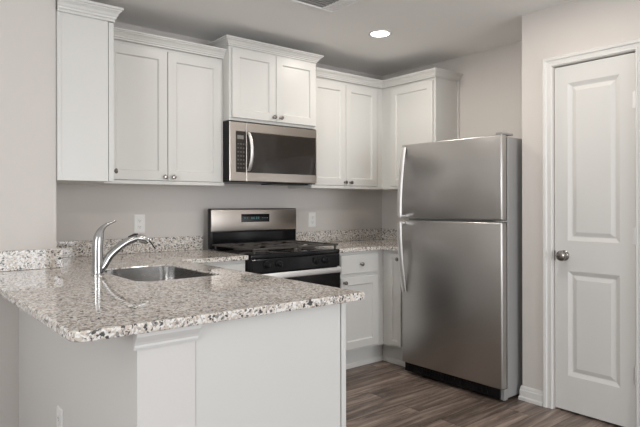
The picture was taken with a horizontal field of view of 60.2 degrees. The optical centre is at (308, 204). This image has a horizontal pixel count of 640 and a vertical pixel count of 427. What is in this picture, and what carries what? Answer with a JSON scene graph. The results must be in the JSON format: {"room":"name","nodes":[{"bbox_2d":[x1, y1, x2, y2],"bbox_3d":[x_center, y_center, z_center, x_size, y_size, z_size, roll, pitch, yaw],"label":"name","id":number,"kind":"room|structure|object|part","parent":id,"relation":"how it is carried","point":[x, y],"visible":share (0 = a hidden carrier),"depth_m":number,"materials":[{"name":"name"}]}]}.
{"room":"kitchen","nodes":[
{"label":"kitchen","id":0,"kind":"room"},
{"bbox_2d":[0,0,56,426],"bbox_3d":[-2.817,0.024,2.049,3.363,2.427,0.694,0,0,-39],"label":"wall","id":1,"kind":"structure","parent":0,"point":[27,27],"depth_m":2.73,"materials":[{"name":"grey paint"}]},
{"bbox_2d":[0,248,62,271],"bbox_3d":[-2.114,0.273,2.150,2.187,0.098,0.024,0,0,-39],"label":"backsplash","id":2,"kind":"structure","parent":1,"relation":"attached to","point":[14,260],"depth_m":2.73,"materials":[{"name":"stone"}]},
{"bbox_2d":[19,308,194,426],"bbox_3d":[-0.879,0.792,2.178,0.178,0.884,1.524,0,0,-39],"label":"wall","id":3,"kind":"structure","parent":0,"point":[105,382],"depth_m":1.76,"materials":[{"name":"white paint"}]},
{"bbox_2d":[57,405,62,426],"bbox_3d":[-0.959,0.844,2.129,0.008,0.122,0.075,0,0,-39],"label":"wall outlet","id":4,"kind":"object","parent":3,"relation":"attached to","point":[59,410],"visible":1,"depth_m":2.11,"materials":[{"name":"white plastic"}]},
{"bbox_2d":[133,325,200,350],"bbox_3d":[-0.397,0.375,1.569,0.194,0.052,0.028,0,0,-39],"label":"trim","id":5,"kind":"structure","parent":3,"relation":"attached to","point":[184,334],"depth_m":1.56,"materials":[{"name":"white paint"}]},
{"bbox_2d":[56,9,381,249],"bbox_3d":[-0.516,0.019,4.258,2.990,2.427,0.120,0,0,-39],"label":"wall","id":6,"kind":"structure","parent":0,"point":[81,209],"depth_m":3.91,"materials":[{"name":"grey paint"}]},
{"bbox_2d":[56,0,123,184],"bbox_3d":[-1.322,-0.596,3.135,0.328,0.939,0.626,0,0,-39],"label":"upper cabinet","id":7,"kind":"object","parent":6,"relation":"attached to","point":[84,45],"visible":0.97,"depth_m":2.91,"materials":[{"name":"white paint"}]},
{"bbox_3d":[-1.273,-0.558,2.826,0.019,0.863,0.004,0,0,-39],"label":"scribe moulding","id":8,"kind":"part","parent":7,"relation":"part of","materials":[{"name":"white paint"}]},
{"bbox_3d":[-1.222,-1.028,3.008,0.328,0.075,0.302,0,0,-39],"label":"crown moulding","id":9,"kind":"part","parent":7,"relation":"part of","materials":[{"name":"white paint"}]},
{"bbox_3d":[-1.145,-0.557,3.091,0.028,0.859,0.254,0,0,-39],"label":"door","id":10,"kind":"part","parent":7,"relation":"part of","materials":[{"name":"white paint"}]},
{"bbox_2d":[57,236,202,256],"bbox_3d":[-1.198,0.271,3.618,1.123,0.098,0.024,0,0,-39],"label":"backsplash","id":11,"kind":"structure","parent":6,"relation":"attached to","point":[162,244],"depth_m":3.67,"materials":[{"name":"stone"}]},
{"bbox_2d":[134,215,144,232],"bbox_3d":[-1.125,0.126,3.688,0.075,0.122,0.008,0,0,-39],"label":"wall outlet","id":12,"kind":"object","parent":6,"relation":"attached to","point":[139,220],"visible":0.99,"depth_m":3.69,"materials":[{"name":"white plastic"}]},
{"bbox_2d":[94,27,226,186],"bbox_3d":[-0.971,-0.589,3.603,0.814,0.923,0.335,0,0,-39],"label":"upper cabinet","id":13,"kind":"object","parent":6,"relation":"attached to","point":[168,104],"visible":0.94,"depth_m":3.49,"materials":[{"name":"white paint"}]},
{"bbox_3d":[-1.045,-0.560,3.381,0.386,0.817,0.019,0,0,-39],"label":"door","id":14,"kind":"part","parent":13,"relation":"part of","materials":[{"name":"white paint"}]},
{"bbox_3d":[-0.890,-0.138,3.504,0.812,0.022,0.019,0,0,-39],"label":"light rail","id":15,"kind":"part","parent":13,"relation":"part of","materials":[{"name":"white paint"}]},
{"bbox_3d":[-0.879,-1.021,3.488,0.812,0.059,0.041,0,0,-39],"label":"crown moulding","id":16,"kind":"part","parent":13,"relation":"part of","materials":[{"name":"white paint"}]},
{"bbox_3d":[-0.742,-0.561,3.624,0.384,0.817,0.019,0,0,-39],"label":"door","id":17,"kind":"part","parent":13,"relation":"part of","materials":[{"name":"white paint"}]},
{"bbox_2d":[202,35,323,129],"bbox_3d":[-0.333,-0.848,4.064,0.840,0.554,0.413,0,0,-39],"label":"upper cabinet","id":18,"kind":"object","parent":6,"relation":"attached to","point":[259,87],"visible":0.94,"depth_m":3.88,"materials":[{"name":"white paint"}]},
{"bbox_3d":[-0.373,-0.823,3.820,0.356,0.467,0.019,0,0,-39],"label":"door","id":19,"kind":"part","parent":18,"relation":"part of","materials":[{"name":"white paint"}]},
{"bbox_3d":[-0.335,-1.098,4.067,0.840,0.055,0.404,0,0,-39],"label":"crown moulding","id":20,"kind":"part","parent":18,"relation":"part of","materials":[{"name":"white paint"}]},
{"bbox_2d":[223,120,316,185],"bbox_3d":[-0.329,-0.358,4.061,0.756,0.419,0.420,0,0,-39],"label":"microwave","id":21,"kind":"object","parent":18,"relation":"attached to","point":[253,153],"visible":0.96,"depth_m":3.90,"materials":[{"name":"silver metal"}]},
{"bbox_3d":[-0.476,-0.362,3.744,0.130,0.402,0.007,0,0,-39],"label":"control panel","id":22,"kind":"part","parent":21,"relation":"part of","materials":[{"name":"silver metal"}]},
{"bbox_3d":[-0.393,-0.364,3.775,0.024,0.268,0.055,0,0,-39],"label":"handle","id":23,"kind":"part","parent":21,"relation":"part of","materials":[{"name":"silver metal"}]},
{"bbox_3d":[-0.180,-0.363,3.981,0.624,0.402,0.007,0,0,-39],"label":"door","id":24,"kind":"part","parent":21,"relation":"part of","materials":[{"name":"silver metal"}]},
{"bbox_3d":[-0.089,-0.823,4.047,0.364,0.467,0.019,0,0,-39],"label":"door","id":25,"kind":"part","parent":18,"relation":"part of","materials":[{"name":"white paint"}]},
{"bbox_2d":[308,212,315,226],"bbox_3d":[0.035,0.124,4.617,0.075,0.122,0.008,0,0,-39],"label":"wall outlet","id":26,"kind":"object","parent":6,"relation":"attached to","point":[312,215],"visible":1,"depth_m":4.61,"materials":[{"name":"white plastic"}]},
{"bbox_2d":[288,67,381,189],"bbox_3d":[0.229,-0.591,4.563,0.737,0.923,0.335,0,0,-39],"label":"upper cabinet","id":27,"kind":"object","parent":6,"relation":"attached to","point":[346,113],"visible":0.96,"depth_m":4.45,"materials":[{"name":"white paint"}]},
{"bbox_3d":[0.162,-0.563,4.348,0.352,0.817,0.019,0,0,-39],"label":"door","id":28,"kind":"part","parent":27,"relation":"part of","materials":[{"name":"white paint"}]},
{"bbox_3d":[0.308,-0.141,4.464,0.737,0.022,0.019,0,0,-39],"label":"light rail","id":29,"kind":"part","parent":27,"relation":"part of","materials":[{"name":"white paint"}]},
{"bbox_3d":[0.320,-1.023,4.448,0.737,0.059,0.041,0,0,-39],"label":"crown moulding","id":30,"kind":"part","parent":27,"relation":"part of","materials":[{"name":"white paint"}]},
{"bbox_3d":[0.440,-0.563,4.570,0.352,0.817,0.019,0,0,-39],"label":"door","id":31,"kind":"part","parent":27,"relation":"part of","materials":[{"name":"white paint"}]},
{"bbox_2d":[296,228,381,242],"bbox_3d":[0.260,0.268,4.786,1.068,0.098,0.024,0,0,-39],"label":"backsplash","id":32,"kind":"structure","parent":6,"relation":"attached to","point":[355,234],"depth_m":4.78,"materials":[{"name":"stone"}]},
{"bbox_2d":[56,0,571,75],"bbox_3d":[0.438,-1.236,0.389,6.573,0.080,7.357,0,0,-39],"label":"ceiling","id":33,"kind":"structure","parent":0,"point":[424,32],"depth_m":3.66,"materials":[{"name":"white paint"}]},
{"bbox_2d":[288,0,361,12],"bbox_3d":[0.111,-1.190,3.188,0.362,0.010,0.335,0,0,-39],"label":"ceiling vent","id":34,"kind":"object","parent":33,"relation":"in","point":[331,6],"visible":1,"depth_m":3.27,"materials":[{"name":"white metal"}]},
{"bbox_2d":[368,29,391,37],"bbox_3d":[0.502,-1.192,3.850,0.170,0.008,0.170,0,0,-39],"label":"recessed light","id":35,"kind":"object","parent":33,"relation":"in","point":[381,33],"visible":1,"depth_m":3.83,"materials":[{"name":"white paint"}]},
{"bbox_2d":[382,41,521,228],"bbox_3d":[2.928,0.013,2.444,0.120,2.427,7.257,0,0,-39],"label":"wall","id":36,"kind":"structure","parent":0,"point":[490,81],"depth_m":4.29,"materials":[{"name":"grey paint"}]},
{"bbox_2d":[382,228,396,239],"bbox_3d":[0.928,0.267,4.826,0.024,0.098,0.796,0,0,-39],"label":"backsplash","id":37,"kind":"structure","parent":36,"relation":"attached to","point":[391,234],"depth_m":5.04,"materials":[{"name":"stone"}]},
{"bbox_2d":[365,67,462,189],"bbox_3d":[0.829,-0.592,4.685,0.352,0.923,0.896,0,0,-39],"label":"upper cabinet","id":38,"kind":"object","parent":36,"relation":"attached to","point":[427,110],"visible":0.67,"depth_m":4.47,"materials":[{"name":"white paint"}]},
{"bbox_3d":[0.815,-0.142,4.504,0.019,0.022,0.548,0,0,-39],"label":"light rail","id":39,"kind":"part","parent":38,"relation":"part of","materials":[{"name":"white paint"}]},
{"bbox_3d":[0.837,-0.564,4.475,0.019,0.817,0.440,0,0,-39],"label":"door","id":40,"kind":"part","parent":38,"relation":"part of","materials":[{"name":"white paint"}]},
{"bbox_3d":[0.920,-1.024,4.570,0.352,0.059,0.602,0,0,-39],"label":"crown moulding","id":41,"kind":"part","parent":38,"relation":"part of","materials":[{"name":"white paint"}]},
{"bbox_3d":[1.216,-0.564,4.468,0.020,0.858,0.010,0,0,-39],"label":"scribe moulding","id":42,"kind":"part","parent":38,"relation":"part of","materials":[{"name":"white paint"}]},
{"bbox_2d":[346,360,622,426],"bbox_3d":[0.443,1.256,0.389,6.573,0.050,7.357,0,0,-39],"label":"floor","id":43,"kind":"structure","parent":0,"point":[382,393],"depth_m":3.37,"materials":[{"name":"brown wood"}]},
{"bbox_2d":[201,260,244,270],"bbox_3d":[-0.768,0.791,3.567,0.512,0.884,0.642,0,0,-39],"label":"base cabinet","id":44,"kind":"object","parent":43,"relation":"on","point":[235,265],"visible":0.02,"depth_m":3.44,"materials":[{"name":"white paint"}]},
{"bbox_3d":[-0.576,0.437,3.362,0.442,0.132,0.019,0,0,-39],"label":"drawer","id":45,"kind":"part","parent":44,"relation":"part of","materials":[{"name":"white paint"}]},
{"bbox_2d":[195,303,345,426],"bbox_3d":[-0.548,0.791,2.416,0.634,0.884,1.480,0,0,-39],"label":"base cabinet","id":46,"kind":"object","parent":43,"relation":"on","point":[283,369],"visible":0.48,"depth_m":1.82,"materials":[{"name":"white paint"}]},
{"bbox_2d":[0,249,364,341],"bbox_3d":[-0.678,0.334,2.677,1.484,0.029,2.145,0,0,-39],"label":"countertop","id":47,"kind":"structure","parent":46,"relation":"on","point":[78,305],"depth_m":1.96,"materials":[{"name":"stone"}]},
{"bbox_2d":[91,220,155,275],"bbox_3d":[-0.865,0.194,2.602,0.308,0.250,0.058,0,0,-39],"label":"faucet","id":48,"kind":"object","parent":47,"relation":"on","point":[100,263],"visible":1,"depth_m":2.53,"materials":[{"name":"silver metal"}]},
{"bbox_3d":[-0.938,0.129,2.544,0.110,0.118,0.047,0,0,-39],"label":"lever handle","id":49,"kind":"part","parent":48,"relation":"part of","materials":[{"name":"silver metal"}]},
{"bbox_3d":[-0.891,0.224,2.581,0.185,0.163,0.039,0,0,-39],"label":"spout","id":50,"kind":"part","parent":48,"relation":"part of","materials":[{"name":"silver metal"}]},
{"bbox_2d":[103,266,214,280],"bbox_3d":[-0.723,0.432,2.626,0.423,0.214,0.615,0,0,-39],"label":"sink","id":51,"kind":"object","parent":47,"relation":"in","point":[155,273],"visible":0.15,"depth_m":2.87,"materials":[{"name":"silver metal"}]},
{"bbox_2d":[208,208,340,287],"bbox_3d":[-0.239,0.629,3.936,0.764,1.206,0.669,0,0,-39],"label":"gas range","id":52,"kind":"object","parent":43,"relation":"on","point":[244,231],"visible":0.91,"depth_m":3.90,"materials":[{"name":"black metal"}]},
{"bbox_3d":[-0.389,0.112,4.121,0.754,0.158,0.012,0,0,-39],"label":"steel panel","id":53,"kind":"part","parent":52,"relation":"part of","materials":[{"name":"grey metal"}]},
{"bbox_3d":[-0.316,0.304,3.692,0.114,0.021,0.114,0,0,-39],"label":"burner","id":54,"kind":"part","parent":52,"relation":"part of","materials":[{"name":"grey metal"}]},
{"bbox_3d":[-0.254,0.385,3.528,0.048,0.048,0.034,0,0,-39],"label":"burner knob","id":55,"kind":"part","parent":52,"relation":"part of","materials":[{"name":"black plastic"}]},
{"bbox_2d":[210,245,338,259],"bbox_3d":[-0.232,0.331,3.913,0.747,0.032,0.532,0,0,-39],"label":"cooktop","id":56,"kind":"object","parent":52,"relation":"in","point":[304,253],"depth_m":3.73,"materials":[{"name":"black metal"}]},
{"bbox_3d":[-0.179,0.384,3.588,0.048,0.048,0.034,0,0,-39],"label":"burner knob","id":57,"kind":"part","parent":52,"relation":"part of","materials":[{"name":"black plastic"}]},
{"bbox_3d":[-0.072,0.391,3.714,0.743,0.088,0.030,0,0,-39],"label":"control panel","id":58,"kind":"part","parent":52,"relation":"part of","materials":[{"name":"black ceramic"}]},
{"bbox_3d":[-0.049,0.456,3.683,0.701,0.039,0.036,0,0,-39],"label":"handle","id":59,"kind":"part","parent":52,"relation":"part of","materials":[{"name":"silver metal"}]},
{"bbox_3d":[-0.070,0.720,3.712,0.743,0.555,0.036,0,0,-39],"label":"oven door","id":60,"kind":"part","parent":52,"relation":"part of","materials":[{"name":"black glass"}]},
{"bbox_3d":[0.066,0.384,3.784,0.048,0.048,0.034,0,0,-39],"label":"burner knob","id":61,"kind":"part","parent":52,"relation":"part of","materials":[{"name":"black plastic"}]},
{"bbox_3d":[0.130,0.384,3.834,0.048,0.048,0.034,0,0,-39],"label":"burner knob","id":62,"kind":"part","parent":52,"relation":"part of","materials":[{"name":"black plastic"}]},
{"bbox_2d":[337,250,382,368],"bbox_3d":[0.243,0.789,4.376,0.562,0.884,0.642,0,0,-39],"label":"base cabinet","id":63,"kind":"object","parent":43,"relation":"on","point":[362,271],"visible":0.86,"depth_m":4.17,"materials":[{"name":"white paint"}]},
{"bbox_2d":[302,239,397,252],"bbox_3d":[0.504,0.332,4.486,1.110,0.029,0.797,0,0,-39],"label":"countertop","id":64,"kind":"structure","parent":63,"relation":"on","point":[375,244],"depth_m":4.31,"materials":[{"name":"stone"}]},
{"bbox_3d":[0.384,0.439,4.130,0.380,0.140,0.019,0,0,-39],"label":"drawer","id":65,"kind":"part","parent":63,"relation":"part of","materials":[{"name":"white paint"}]},
{"bbox_3d":[0.384,0.800,4.130,0.380,0.532,0.019,0,0,-39],"label":"door","id":66,"kind":"part","parent":63,"relation":"part of","materials":[{"name":"white paint"}]},
{"bbox_2d":[383,250,404,366],"bbox_3d":[0.846,0.788,4.423,0.658,0.884,0.267,0,0,-39],"label":"base cabinet","id":67,"kind":"object","parent":43,"relation":"on","point":[392,292],"visible":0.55,"depth_m":4.22,"materials":[{"name":"white paint"}]},
{"bbox_3d":[0.662,0.717,4.191,0.019,0.697,0.125,0,0,-39],"label":"door","id":68,"kind":"part","parent":67,"relation":"part of","materials":[{"name":"white paint"}]},
{"bbox_2d":[397,132,522,400],"bbox_3d":[1.173,0.389,3.910,0.729,1.681,0.815,0,0,-39],"label":"refrigerator","id":69,"kind":"object","parent":43,"relation":"on","point":[460,243],"visible":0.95,"depth_m":3.62,"materials":[{"name":"grey metal"}]},
{"bbox_3d":[0.678,0.376,3.999,0.067,0.514,0.042,0,0,-39],"label":"handle","id":70,"kind":"part","parent":69,"relation":"part of","materials":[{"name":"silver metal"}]},
{"bbox_3d":[0.677,-0.162,3.999,0.067,0.509,0.042,0,0,-39],"label":"handle","id":71,"kind":"part","parent":69,"relation":"part of","materials":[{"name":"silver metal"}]},
{"bbox_3d":[0.962,-0.170,3.741,0.058,0.534,0.815,0,0,-39],"label":"freezer door","id":72,"kind":"part","parent":69,"relation":"part of","materials":[{"name":"silver metal"}]},
{"bbox_3d":[0.963,0.628,3.741,0.058,1.034,0.815,0,0,-39],"label":"fridge door","id":73,"kind":"part","parent":69,"relation":"part of","materials":[{"name":"silver metal"}]},
{"bbox_3d":[1.225,1.183,3.450,0.042,0.070,0.026,0,0,-39],"label":"leg","id":74,"kind":"part","parent":69,"relation":"part of","materials":[{"name":"grey"}]},
{"bbox_2d":[522,0,639,408],"bbox_3d":[3.250,0.012,1.531,0.518,2.427,5.428,0,0,-39],"label":"wall","id":75,"kind":"structure","parent":0,"point":[574,25],"depth_m":3.40,"materials":[{"name":"grey paint"}]},
{"bbox_2d":[518,385,542,406],"bbox_3d":[1.584,1.185,3.593,0.526,0.088,0.160,0,0,-39],"label":"baseboard","id":76,"kind":"structure","parent":75,"relation":"attached to","point":[534,396],"depth_m":3.43,"materials":[{"name":"white paint"}]},
{"bbox_2d":[542,38,639,426],"bbox_3d":[1.613,0.170,3.145,0.020,2.118,0.576,0,0,-39],"label":"trim","id":77,"kind":"structure","parent":75,"relation":"attached to","point":[549,63],"depth_m":3.33,"materials":[{"name":"white paint"}]},
{"bbox_2d":[554,52,635,426],"bbox_3d":[1.621,0.197,3.148,0.089,2.040,0.453,0,0,-39],"label":"door","id":78,"kind":"structure","parent":75,"relation":"in","point":[595,250],"depth_m":3.14,"materials":[{"name":"white paint"}]},
{"bbox_3d":[1.503,0.301,3.268,0.055,0.062,0.062,0,0,-39],"label":"knob","id":79,"kind":"part","parent":78,"relation":"part of","materials":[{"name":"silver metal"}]}
]}

